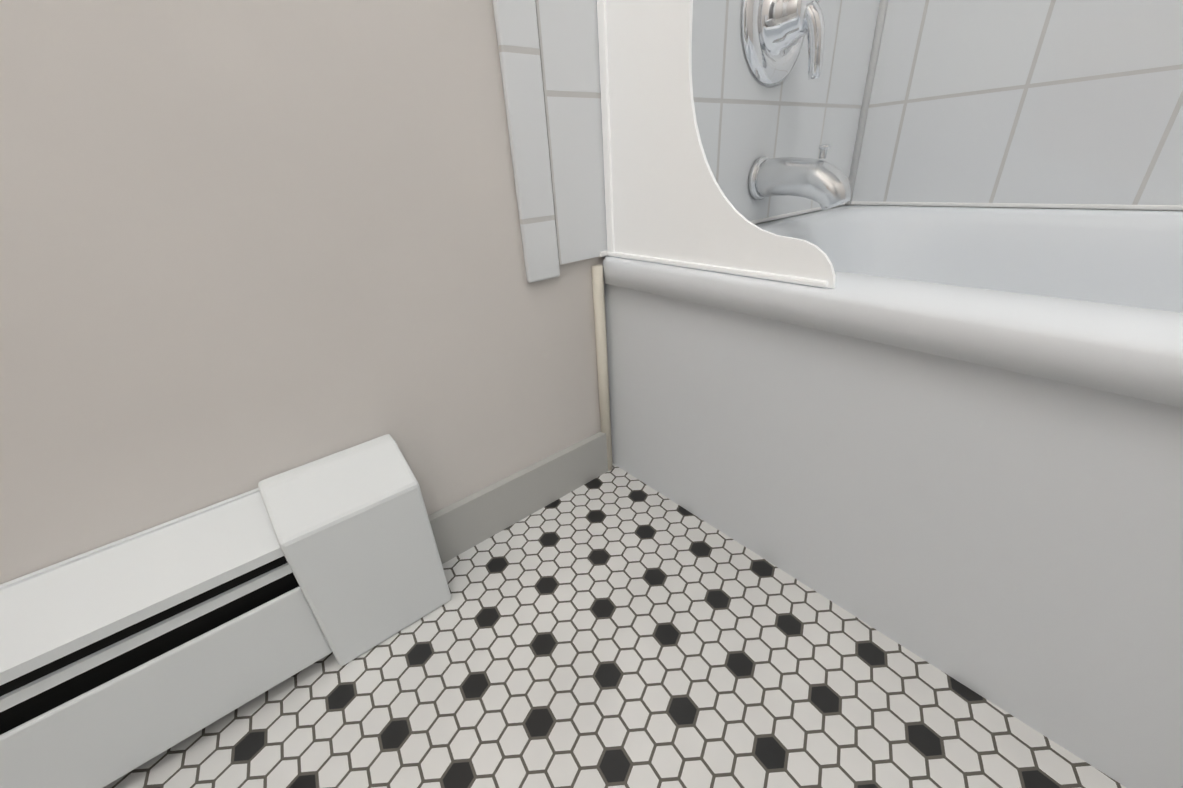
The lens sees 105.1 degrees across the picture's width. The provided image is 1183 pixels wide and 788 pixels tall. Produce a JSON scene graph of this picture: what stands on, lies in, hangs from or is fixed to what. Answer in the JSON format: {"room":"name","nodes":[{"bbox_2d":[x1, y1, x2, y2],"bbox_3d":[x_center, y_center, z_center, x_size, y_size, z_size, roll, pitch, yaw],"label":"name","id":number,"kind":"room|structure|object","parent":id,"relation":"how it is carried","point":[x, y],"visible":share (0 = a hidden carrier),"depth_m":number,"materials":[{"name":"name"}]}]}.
{"room":"bathroom","nodes":[
{"label":"bathroom","id":0,"kind":"room"},
{"bbox_2d":[0,0,612,583],"bbox_3d":[-0.423,-0.815,0.044,2.590,2.550,0.121,-23,32,-33],"label":"wall","id":1,"kind":"structure","parent":0,"point":[248,246],"depth_m":0.39,"materials":[{"name":"beige paint"}]},
{"bbox_2d":[428,431,607,563],"bbox_3d":[-0.094,0.145,0.671,0.311,0.075,0.012,-23,32,-33],"label":"baseboard strip","id":2,"kind":"object","parent":1,"relation":"attached to","point":[467,523],"visible":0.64,"depth_m":0.65,"materials":[{"name":"grey wood"}]},
{"bbox_2d":[591,265,612,470],"bbox_3d":[0.018,-0.024,0.697,0.016,0.340,0.016,-23,32,-33],"label":"trim","id":3,"kind":"structure","parent":1,"relation":"attached to","point":[599,317],"depth_m":0.67,"materials":[{"name":"beige wood"}]},
{"bbox_2d":[492,0,879,282],"bbox_3d":[0.195,-1.054,0.402,0.848,1.744,0.008,-23,32,-33],"label":"wall tile","id":4,"kind":"structure","parent":1,"relation":"attached to","point":[548,50],"depth_m":0.60,"materials":[{"name":"white tile"}]},
{"bbox_2d":[741,0,823,85],"bbox_3d":[0.302,-0.557,0.658,0.172,0.172,0.076,-23,32,-33],"label":"shower valve","id":5,"kind":"object","parent":4,"relation":"attached to","point":[774,32],"visible":1,"depth_m":0.66,"materials":[{"name":"silver metal"}]},
{"bbox_2d":[748,145,850,209],"bbox_3d":[0.341,-0.347,0.729,0.068,0.093,0.156,-23,32,-33],"label":"tub spout","id":6,"kind":"object","parent":4,"relation":"attached to","point":[825,185],"visible":1,"depth_m":0.71,"materials":[{"name":"silver metal"}]},
{"bbox_2d":[845,0,887,204],"bbox_3d":[0.517,-1.193,0.619,0.014,1.729,0.013,-23,32,-33],"label":"trim","id":7,"kind":"structure","parent":1,"relation":"attached to","point":[870,78],"depth_m":0.91,"materials":[{"name":"white paint"}]},
{"bbox_2d":[103,463,1125,787],"bbox_3d":[0.187,0.550,0.002,2.590,0.080,1.810,-23,32,-33],"label":"floor","id":8,"kind":"structure","parent":0,"point":[615,627],"depth_m":0.44,"materials":[{"name":"tile"}]},
{"bbox_2d":[0,434,450,787],"bbox_3d":[-0.428,0.245,0.370,0.596,0.208,0.075,-23,32,-33],"label":"baseboard heater","id":9,"kind":"object","parent":8,"relation":"on","point":[121,657],"visible":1,"depth_m":0.40,"materials":[{"name":"white metal"}]},
{"bbox_2d":[603,205,1182,787],"bbox_3d":[0.783,0.087,0.362,0.732,0.350,1.524,-23,32,-33],"label":"bathtub","id":10,"kind":"object","parent":8,"relation":"on","point":[947,441],"visible":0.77,"depth_m":0.41,"materials":[{"name":"white ceramic"}]},
{"bbox_2d":[597,0,835,287],"bbox_3d":[0.101,-0.455,0.360,0.012,0.699,0.306,-23,32,-33],"label":"guard","id":11,"kind":"object","parent":10,"relation":"on","point":[667,201],"visible":1,"depth_m":0.49,"materials":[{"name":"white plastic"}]},
{"bbox_2d":[875,205,1172,210],"bbox_3d":[1.058,-0.958,0.129,0.120,2.550,1.530,-23,32,-33],"label":"wall","id":12,"kind":"structure","parent":0,"point":[875,205],"depth_m":0.78,"materials":[{"name":"beige paint"}]},
{"bbox_2d":[599,201,1182,256],"bbox_3d":[0.769,-0.074,0.286,0.732,0.008,1.514,-23,32,-33],"label":"trim","id":13,"kind":"structure","parent":12,"relation":"attached to","point":[1085,206],"depth_m":0.81,"materials":[{"name":"white paint"}]},
{"bbox_2d":[852,0,1182,204],"bbox_3d":[1.016,-0.952,0.074,0.008,1.730,1.561,-23,32,-33],"label":"wall tile","id":14,"kind":"structure","parent":12,"relation":"attached to","point":[1035,101],"depth_m":0.76,"materials":[{"name":"white tile"}]}
]}

